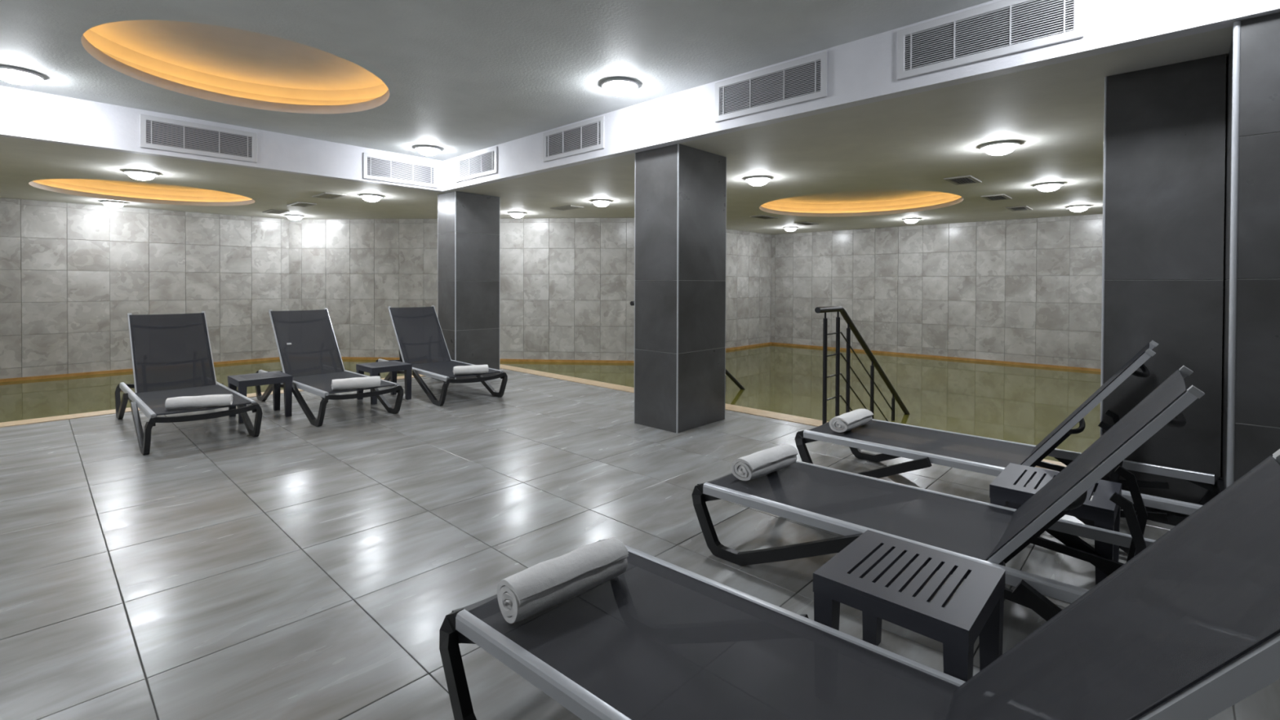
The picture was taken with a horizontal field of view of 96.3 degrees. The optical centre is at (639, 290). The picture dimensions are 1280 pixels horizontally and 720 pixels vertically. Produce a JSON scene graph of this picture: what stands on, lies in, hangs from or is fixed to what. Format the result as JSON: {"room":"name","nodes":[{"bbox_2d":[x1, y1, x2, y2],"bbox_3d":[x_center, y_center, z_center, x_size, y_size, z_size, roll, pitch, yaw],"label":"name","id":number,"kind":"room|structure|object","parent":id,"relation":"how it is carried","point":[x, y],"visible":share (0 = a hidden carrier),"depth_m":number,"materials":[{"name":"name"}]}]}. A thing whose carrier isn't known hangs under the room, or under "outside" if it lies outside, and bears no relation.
{"room":"indoor swimming pool","nodes":[
{"label":"indoor swimming pool","id":0,"kind":"room"},
{"bbox_2d":[0,197,288,382],"bbox_3d":[-8.934,0.250,7.393,0.158,3.875,7.970,1,1,43],"label":"wall","id":1,"kind":"structure","parent":0,"point":[72,275],"depth_m":8.55,"materials":[{"name":"grey tile"}]},
{"bbox_2d":[0,85,449,192],"bbox_3d":[-5.160,-1.394,4.112,0.100,0.419,8.160,1,1,43],"label":"wall","id":2,"kind":"structure","parent":0,"point":[24,114],"depth_m":4.91,"materials":[{"name":"white paint"}]},
{"bbox_2d":[139,114,257,162],"bbox_3d":[-4.013,-1.377,5.252,0.014,0.285,0.862,1,1,43],"label":"air vent","id":3,"kind":"object","parent":2,"relation":"in","point":[166,135],"visible":1,"depth_m":5.22,"materials":[{"name":"white metal"}]},
{"bbox_2d":[363,152,437,187],"bbox_3d":[-2.743,-1.372,6.607,0.014,0.285,0.862,1,1,43],"label":"air vent","id":4,"kind":"object","parent":2,"relation":"in","point":[376,167],"visible":1,"depth_m":6.59,"materials":[{"name":"white metal"}]},
{"bbox_2d":[288,217,634,363],"bbox_3d":[-3.135,0.242,10.030,6.219,3.875,0.159,0,1,4],"label":"wall","id":5,"kind":"structure","parent":0,"point":[566,285],"depth_m":9.92,"materials":[{"name":"grey tile"}]},
{"bbox_2d":[0,0,993,160],"bbox_3d":[-0.873,-1.616,0.025,11.740,0.245,8.060,1,1,43],"label":"ceiling","id":6,"kind":"structure","parent":0,"point":[458,77],"depth_m":3.87,"materials":[{"name":"paint"}]},
{"bbox_2d":[0,66,44,84],"bbox_3d":[-4.433,-1.509,4.074,0.280,0.081,0.280,1,1,43],"label":"ceiling lamp","id":7,"kind":"object","parent":6,"relation":"attached to","point":[9,74],"visible":1,"depth_m":4.03,"materials":[{"name":"white glass"}]},
{"bbox_2d":[0,70,37,84],"bbox_3d":[-4.433,-1.497,4.074,0.208,0.058,0.208,1,1,43],"label":"diffuser","id":8,"kind":"object","parent":7,"relation":"attached to","point":[14,77],"depth_m":4.03,"materials":[{"name":"white glass"}]},
{"bbox_2d":[414,145,441,155],"bbox_3d":[-2.338,-1.526,6.322,0.280,0.081,0.280,1,1,43],"label":"ceiling lamp","id":9,"kind":"object","parent":6,"relation":"attached to","point":[426,150],"visible":1,"depth_m":6.25,"materials":[{"name":"white glass"}]},
{"bbox_2d":[417,147,438,155],"bbox_3d":[-2.338,-1.514,6.322,0.208,0.058,0.208,1,1,43],"label":"diffuser","id":10,"kind":"object","parent":9,"relation":"attached to","point":[424,151],"depth_m":6.26,"materials":[{"name":"white glass"}]},
{"bbox_2d":[600,78,638,96],"bbox_3d":[-0.150,-1.496,4.275,0.280,0.081,0.280,1,1,43],"label":"ceiling lamp","id":11,"kind":"object","parent":6,"relation":"attached to","point":[615,86],"visible":1,"depth_m":4.20,"materials":[{"name":"white glass"}]},
{"bbox_2d":[605,82,633,96],"bbox_3d":[-0.150,-1.484,4.275,0.208,0.058,0.208,1,1,43],"label":"diffuser","id":12,"kind":"object","parent":11,"relation":"attached to","point":[618,89],"depth_m":4.21,"materials":[{"name":"white glass"}]},
{"bbox_2d":[0,344,1100,462],"bbox_3d":[0.046,1.749,4.694,16.715,0.900,16.095,1,1,43],"label":"pool water","id":13,"kind":"object","parent":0,"point":[1016,403],"visible":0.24,"depth_m":7.34,"materials":[{"name":"liquid"}]},
{"bbox_2d":[0,26,1233,234],"bbox_3d":[0.056,-1.291,4.700,16.770,0.230,16.150,1,1,43],"label":"ceiling","id":14,"kind":"structure","parent":0,"point":[882,163],"depth_m":5.81,"materials":[{"name":"paint"}]},
{"bbox_2d":[100,200,127,208],"bbox_3d":[-7.385,-1.198,8.043,0.280,0.081,0.280,1,1,43],"label":"ceiling lamp","id":15,"kind":"object","parent":14,"relation":"attached to","point":[114,204],"visible":1,"depth_m":7.98,"materials":[{"name":"white glass"}]},
{"bbox_2d":[103,202,123,208],"bbox_3d":[-7.385,-1.186,8.043,0.208,0.058,0.208,1,1,43],"label":"diffuser","id":16,"kind":"object","parent":15,"relation":"attached to","point":[114,205],"depth_m":7.99,"materials":[{"name":"white glass"}]},
{"bbox_2d":[123,169,159,180],"bbox_3d":[-5.097,-1.166,5.859,0.280,0.081,0.280,1,1,43],"label":"ceiling lamp","id":17,"kind":"object","parent":14,"relation":"attached to","point":[135,174],"visible":1,"depth_m":5.79,"materials":[{"name":"white glass"}]},
{"bbox_2d":[127,172,154,180],"bbox_3d":[-5.097,-1.154,5.859,0.208,0.058,0.208,1,1,43],"label":"diffuser","id":18,"kind":"object","parent":17,"relation":"attached to","point":[137,175],"depth_m":5.81,"materials":[{"name":"white glass"}]},
{"bbox_2d":[262,209,288,213],"bbox_3d":[-5.753,-1.235,9.054,0.470,0.016,0.250,1,1,43],"label":"ceiling vent","id":19,"kind":"object","parent":14,"relation":"in","point":[273,211],"visible":1,"depth_m":9.01,"materials":[{"name":"black metal"}]},
{"bbox_2d":[284,214,304,220],"bbox_3d":[-5.773,-1.208,9.583,0.280,0.081,0.280,1,1,43],"label":"ceiling lamp","id":20,"kind":"object","parent":14,"relation":"attached to","point":[294,217],"visible":1,"depth_m":9.51,"materials":[{"name":"white glass"}]},
{"bbox_2d":[287,216,302,220],"bbox_3d":[-5.773,-1.197,9.583,0.208,0.058,0.208,1,1,43],"label":"diffuser","id":21,"kind":"object","parent":20,"relation":"attached to","point":[294,218],"depth_m":9.52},
{"bbox_2d":[286,201,316,207],"bbox_3d":[-4.840,-1.223,8.199,0.470,0.016,0.250,1,1,43],"label":"ceiling vent","id":22,"kind":"object","parent":14,"relation":"in","point":[301,204],"visible":1,"depth_m":8.15,"materials":[{"name":"black metal"}]},
{"bbox_2d":[312,191,346,199],"bbox_3d":[-3.993,-1.211,7.364,0.470,0.016,0.250,1,1,43],"label":"ceiling vent","id":23,"kind":"object","parent":14,"relation":"in","point":[324,195],"visible":1,"depth_m":7.32,"materials":[{"name":"black metal"}]},
{"bbox_2d":[359,194,382,201],"bbox_3d":[-3.451,-1.176,7.364,0.280,0.081,0.280,1,1,43],"label":"ceiling lamp","id":24,"kind":"object","parent":14,"relation":"attached to","point":[369,197],"visible":1,"depth_m":7.29,"materials":[{"name":"white glass"}]},
{"bbox_2d":[362,195,380,201],"bbox_3d":[-3.452,-1.165,7.364,0.208,0.058,0.208,1,1,43],"label":"diffuser","id":25,"kind":"object","parent":24,"relation":"attached to","point":[369,198],"depth_m":7.30,"materials":[{"name":"white glass"}]},
{"bbox_2d":[508,211,525,217],"bbox_3d":[-1.950,-1.189,9.112,0.280,0.081,0.280,1,1,43],"label":"ceiling lamp","id":26,"kind":"object","parent":14,"relation":"attached to","point":[516,215],"visible":1,"depth_m":9.03,"materials":[{"name":"white glass"}]},
{"bbox_2d":[510,213,524,217],"bbox_3d":[-1.951,-1.178,9.112,0.208,0.058,0.208,1,1,43],"label":"diffuser","id":27,"kind":"object","parent":26,"relation":"attached to","point":[514,215],"depth_m":9.04,"materials":[{"name":"white glass"}]},
{"bbox_2d":[550,204,583,210],"bbox_3d":[-1.078,-1.212,8.456,0.470,0.016,0.250,1,1,43],"label":"ceiling vent","id":28,"kind":"object","parent":14,"relation":"in","point":[571,206],"visible":1,"depth_m":8.39,"materials":[{"name":"black metal"}]},
{"bbox_2d":[591,199,611,206],"bbox_3d":[-0.523,-1.170,7.763,0.280,0.081,0.280,1,1,43],"label":"ceiling lamp","id":29,"kind":"object","parent":14,"relation":"attached to","point":[598,202],"visible":1,"depth_m":7.68,"materials":[{"name":"white glass"}]},
{"bbox_2d":[593,201,608,206],"bbox_3d":[-0.524,-1.158,7.763,0.208,0.058,0.208,1,1,43],"label":"diffuser","id":30,"kind":"object","parent":29,"relation":"attached to","point":[597,203],"depth_m":7.70,"materials":[{"name":"white glass"}]},
{"bbox_2d":[744,176,771,186],"bbox_3d":[1.248,-1.145,6.066,0.280,0.081,0.280,1,1,43],"label":"ceiling lamp","id":31,"kind":"object","parent":14,"relation":"attached to","point":[753,180],"visible":1,"depth_m":5.99,"materials":[{"name":"white glass"}]},
{"bbox_2d":[747,178,768,186],"bbox_3d":[1.248,-1.133,6.066,0.208,0.058,0.208,1,1,43],"label":"diffuser","id":32,"kind":"object","parent":31,"relation":"attached to","point":[755,182],"depth_m":6.00,"materials":[{"name":"white glass"}]},
{"bbox_2d":[750,214,777,219],"bbox_3d":[2.064,-1.212,9.528,0.250,0.016,0.470,1,1,43],"label":"ceiling vent","id":33,"kind":"object","parent":14,"relation":"in","point":[762,216],"visible":1,"depth_m":9.48,"materials":[{"name":"black metal"}]},
{"bbox_2d":[783,226,797,231],"bbox_3d":[2.968,-1.195,11.293,0.280,0.081,0.280,1,1,43],"label":"ceiling lamp","id":34,"kind":"object","parent":14,"relation":"attached to","point":[787,228],"visible":1,"depth_m":11.21,"materials":[{"name":"white glass"}]},
{"bbox_2d":[785,227,795,231],"bbox_3d":[2.968,-1.184,11.293,0.208,0.058,0.208,1,1,43],"label":"diffuser","id":35,"kind":"object","parent":34,"relation":"attached to","point":[789,229],"depth_m":11.22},
{"bbox_2d":[794,222,818,225],"bbox_3d":[3.051,-1.219,10.508,0.250,0.016,0.470,1,1,43],"label":"ceiling vent","id":36,"kind":"object","parent":14,"relation":"in","point":[798,223],"visible":1,"depth_m":10.44,"materials":[{"name":"black metal"}]},
{"bbox_2d":[902,217,920,223],"bbox_3d":[4.609,-1.172,9.740,0.280,0.081,0.280,1,1,43],"label":"ceiling lamp","id":37,"kind":"object","parent":14,"relation":"attached to","point":[909,220],"visible":1,"depth_m":9.66,"materials":[{"name":"white glass"}]},
{"bbox_2d":[904,219,918,223],"bbox_3d":[4.609,-1.161,9.740,0.208,0.058,0.208,1,1,43],"label":"diffuser","id":38,"kind":"object","parent":37,"relation":"attached to","point":[909,221],"depth_m":9.68,"materials":[{"name":"white glass"}]},
{"bbox_2d":[943,175,982,185],"bbox_3d":[3.448,-1.170,6.120,0.250,0.016,0.470,1,1,43],"label":"ceiling vent","id":39,"kind":"object","parent":14,"relation":"in","point":[965,180],"visible":1,"depth_m":6.11,"materials":[{"name":"grey metal"}]},
{"bbox_2d":[981,194,1012,200],"bbox_3d":[4.548,-1.179,7.309,0.250,0.016,0.470,1,1,43],"label":"ceiling vent","id":40,"kind":"object","parent":14,"relation":"in","point":[997,197],"visible":1,"depth_m":7.30,"materials":[{"name":"black metal"}]},
{"bbox_2d":[979,141,1021,155],"bbox_3d":[2.881,-1.123,4.589,0.280,0.081,0.280,1,1,43],"label":"ceiling lamp","id":41,"kind":"object","parent":14,"relation":"attached to","point":[1002,148],"visible":1,"depth_m":4.52,"materials":[{"name":"white glass"}]},
{"bbox_2d":[984,144,1015,155],"bbox_3d":[2.881,-1.111,4.589,0.208,0.058,0.208,1,1,43],"label":"diffuser","id":42,"kind":"object","parent":41,"relation":"attached to","point":[995,149],"depth_m":4.53,"materials":[{"name":"white glass"}]},
{"bbox_2d":[1005,205,1032,211],"bbox_3d":[5.519,-1.187,8.346,0.250,0.016,0.470,1,1,43],"label":"ceiling vent","id":43,"kind":"object","parent":14,"relation":"in","point":[1021,207],"visible":1,"depth_m":8.35,"materials":[{"name":"black metal"}]},
{"bbox_2d":[1033,182,1064,191],"bbox_3d":[4.535,-1.136,6.362,0.280,0.081,0.280,1,1,43],"label":"ceiling lamp","id":44,"kind":"object","parent":14,"relation":"attached to","point":[1045,187],"visible":1,"depth_m":6.29,"materials":[{"name":"white glass"}]},
{"bbox_2d":[1037,184,1060,191],"bbox_3d":[4.535,-1.125,6.362,0.208,0.058,0.208,1,1,43],"label":"diffuser","id":45,"kind":"object","parent":44,"relation":"attached to","point":[1045,188],"depth_m":6.30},
{"bbox_2d":[1066,204,1091,212],"bbox_3d":[6.208,-1.149,8.113,0.280,0.081,0.280,1,1,43],"label":"ceiling lamp","id":46,"kind":"object","parent":14,"relation":"attached to","point":[1077,208],"visible":1,"depth_m":8.04,"materials":[{"name":"white glass"}]},
{"bbox_2d":[1069,206,1088,212],"bbox_3d":[6.208,-1.137,8.113,0.208,0.058,0.208,1,1,43],"label":"diffuser","id":47,"kind":"object","parent":46,"relation":"attached to","point":[1077,209],"depth_m":8.05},
{"bbox_2d":[0,368,1279,719],"bbox_3d":[-1.040,1.269,2.463,9.260,0.201,6.960,1,1,43],"label":"floor","id":48,"kind":"structure","parent":0,"point":[297,569],"depth_m":2.70,"materials":[{"name":"grey tile"}]},
{"bbox_2d":[114,311,262,454],"bbox_3d":[-3.816,0.673,4.779,1.932,0.930,0.684,1,1,43],"label":"sun lounger","id":49,"kind":"object","parent":48,"relation":"on","point":[171,355],"visible":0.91,"depth_m":4.96,"materials":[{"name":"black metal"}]},
{"bbox_2d":[164,394,233,408],"bbox_3d":[-3.216,0.814,4.191,0.398,0.085,0.097,0,1,-23],"label":"rolled towel","id":50,"kind":"object","parent":49,"relation":"on","point":[187,402],"visible":1,"depth_m":4.16,"materials":[{"name":"white fabric"}]},
{"bbox_2d":[227,371,292,423],"bbox_3d":[-3.411,0.951,5.149,0.404,0.362,0.404,1,1,43],"label":"side table","id":51,"kind":"object","parent":48,"relation":"on","point":[242,382],"visible":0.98,"depth_m":5.13,"materials":[{"name":"grey plastic"}]},
{"bbox_2d":[255,307,403,426],"bbox_3d":[-3.073,0.667,5.572,1.932,0.930,0.684,1,1,42],"label":"sun lounger","id":52,"kind":"object","parent":48,"relation":"on","point":[308,349],"visible":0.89,"depth_m":5.74,"materials":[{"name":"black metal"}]},
{"bbox_2d":[331,376,380,390],"bbox_3d":[-2.449,0.803,4.952,0.385,0.095,0.110,0,1,-32],"label":"rolled towel","id":53,"kind":"object","parent":52,"relation":"on","point":[371,381],"visible":1,"depth_m":4.91,"materials":[{"name":"white fabric"}]},
{"bbox_2d":[355,360,412,404],"bbox_3d":[-2.644,0.945,5.924,0.404,0.362,0.404,1,1,43],"label":"side table","id":54,"kind":"object","parent":48,"relation":"on","point":[373,368],"visible":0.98,"depth_m":5.89,"materials":[{"name":"grey plastic"}]},
{"bbox_2d":[375,305,507,406],"bbox_3d":[-2.279,0.661,6.417,0.684,0.930,1.932,0,1,-44],"label":"sun lounger","id":55,"kind":"object","parent":48,"relation":"on","point":[420,340],"visible":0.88,"depth_m":6.60,"materials":[{"name":"black metal"}]},
{"bbox_2d":[453,364,488,374],"bbox_3d":[-1.700,0.801,5.765,0.344,0.088,0.105,0,1,-27],"label":"rolled towel","id":56,"kind":"object","parent":55,"relation":"on","point":[473,369],"visible":1,"depth_m":5.73,"materials":[{"name":"white fabric"}]},
{"bbox_2d":[437,191,500,378],"bbox_3d":[-2.196,-0.048,7.366,0.445,2.320,0.636,1,1,43],"label":"pillar","id":57,"kind":"structure","parent":48,"relation":"on","point":[468,224],"depth_m":7.18,"materials":[{"name":"grey tile"}]},
{"bbox_2d":[0,364,1066,470],"bbox_3d":[-0.703,1.282,0.808,12.505,0.194,9.405,1,1,43],"label":"trim","id":58,"kind":"structure","parent":48,"relation":"attached to","point":[813,422],"depth_m":5.32,"materials":[{"name":"beige tile"}]},
{"bbox_2d":[634,143,726,433],"bbox_3d":[0.357,-0.015,5.002,0.485,2.324,0.676,1,1,43],"label":"pillar","id":59,"kind":"structure","parent":48,"relation":"on","point":[680,217],"depth_m":4.79,"materials":[{"name":"grey tile"}]},
{"bbox_2d":[630,301,745,389],"bbox_3d":[0.712,1.118,6.730,0.084,2.024,2.344,1,1,43],"label":"handrail","id":60,"kind":"object","parent":48,"relation":"attached to","point":[728,374],"visible":0.06,"depth_m":7.18,"materials":[{"name":"black metal"}]},
{"bbox_2d":[439,448,1279,719],"bbox_3d":[0.390,0.727,1.218,1.932,0.930,0.684,1,1,41],"label":"sun lounger","id":61,"kind":"object","parent":48,"relation":"on","point":[1188,628],"visible":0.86,"depth_m":1.23,"materials":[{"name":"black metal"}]},
{"bbox_2d":[497,537,628,623],"bbox_3d":[-0.214,0.835,1.671,0.400,0.120,0.128,0,1,-43],"label":"rolled towel","id":62,"kind":"object","parent":61,"relation":"on","point":[543,585],"visible":1,"depth_m":1.61,"materials":[{"name":"white fabric"}]},
{"bbox_2d":[814,306,910,424],"bbox_3d":[2.186,1.138,5.349,0.084,2.024,2.344,1,1,43],"label":"handrail","id":63,"kind":"object","parent":48,"relation":"on","point":[875,364],"visible":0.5,"depth_m":4.90,"materials":[{"name":"black metal"}]},
{"bbox_2d":[813,529,1005,681],"bbox_3d":[0.787,1.004,1.677,0.404,0.362,0.404,1,1,43],"label":"side table","id":64,"kind":"object","parent":48,"relation":"on","point":[855,577],"visible":0.94,"depth_m":1.63,"materials":[{"name":"grey plastic"}]},
{"bbox_2d":[691,365,1204,621],"bbox_3d":[1.177,0.719,2.233,1.932,0.930,0.684,1,1,42],"label":"sun lounger","id":65,"kind":"object","parent":48,"relation":"on","point":[848,504],"visible":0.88,"depth_m":2.17,"materials":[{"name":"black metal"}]},
{"bbox_2d":[730,444,798,480],"bbox_3d":[0.610,0.831,2.779,0.388,0.109,0.135,0,1,-42],"label":"rolled towel","id":66,"kind":"object","parent":65,"relation":"on","point":[762,463],"visible":1,"depth_m":2.69,"materials":[{"name":"white fabric"}]},
{"bbox_2d":[794,340,1224,554],"bbox_3d":[1.897,0.712,3.168,1.932,0.930,0.684,1,1,43],"label":"sun lounger","id":67,"kind":"object","parent":48,"relation":"on","point":[926,446],"visible":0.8,"depth_m":3.08,"materials":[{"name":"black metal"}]},
{"bbox_2d":[829,408,873,432],"bbox_3d":[1.353,0.829,3.659,0.383,0.100,0.132,0,1,-45],"label":"rolled towel","id":68,"kind":"object","parent":67,"relation":"on","point":[850,420],"visible":1,"depth_m":3.56,"materials":[{"name":"white fabric"}]},
{"bbox_2d":[989,462,1121,585],"bbox_3d":[1.755,0.999,2.422,0.404,0.362,0.404,1,1,43],"label":"side table","id":69,"kind":"object","parent":48,"relation":"on","point":[1008,489],"visible":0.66,"depth_m":2.37,"materials":[{"name":"grey plastic"}]},
{"bbox_2d":[1100,53,1226,516],"bbox_3d":[2.826,0.015,3.115,0.460,2.324,0.487,1,1,43],"label":"pillar","id":70,"kind":"structure","parent":48,"relation":"on","point":[1163,175],"depth_m":2.92,"materials":[{"name":"grey tile"}]},
{"bbox_2d":[725,229,771,351],"bbox_3d":[1.431,0.244,11.406,0.158,3.875,4.400,1,1,43],"label":"wall","id":71,"kind":"structure","parent":0,"point":[748,254],"depth_m":12.26,"materials":[{"name":"grey tile"}]},
{"bbox_2d":[442,0,1279,488],"bbox_3d":[2.216,-0.198,3.342,11.740,2.740,0.989,1,1,43],"label":"wall","id":72,"kind":"structure","parent":0,"point":[863,71],"depth_m":2.56,"materials":[{"name":"white paint"}]},
{"bbox_2d":[455,146,497,182],"bbox_3d":[-1.852,-1.407,6.457,0.862,0.285,0.014,1,1,43],"label":"air vent","id":73,"kind":"object","parent":72,"relation":"in","point":[482,163],"visible":1,"depth_m":6.44,"materials":[{"name":"white metal"}]},
{"bbox_2d":[542,115,604,162],"bbox_3d":[-0.628,-1.390,5.310,0.862,0.285,0.014,1,1,43],"label":"air vent","id":74,"kind":"object","parent":72,"relation":"in","point":[582,137],"visible":1,"depth_m":5.29,"materials":[{"name":"white metal"}]},
{"bbox_2d":[715,50,827,122],"bbox_3d":[0.866,-1.369,3.910,0.862,0.285,0.014,1,1,43],"label":"air vent","id":75,"kind":"object","parent":72,"relation":"in","point":[805,82],"visible":1,"depth_m":3.88,"materials":[{"name":"white metal"}]},
{"bbox_2d":[897,0,1084,79],"bbox_3d":[1.806,-1.356,3.030,0.862,0.285,0.014,1,1,43],"label":"air vent","id":76,"kind":"object","parent":72,"relation":"in","point":[1023,26],"visible":1,"depth_m":3.01,"materials":[{"name":"white metal"}]},
{"bbox_2d":[771,213,1102,372],"bbox_3d":[5.999,0.274,10.210,8.400,3.875,0.158,1,1,43],"label":"wall","id":77,"kind":"structure","parent":0,"point":[1019,291],"depth_m":10.43,"materials":[{"name":"grey tile"}]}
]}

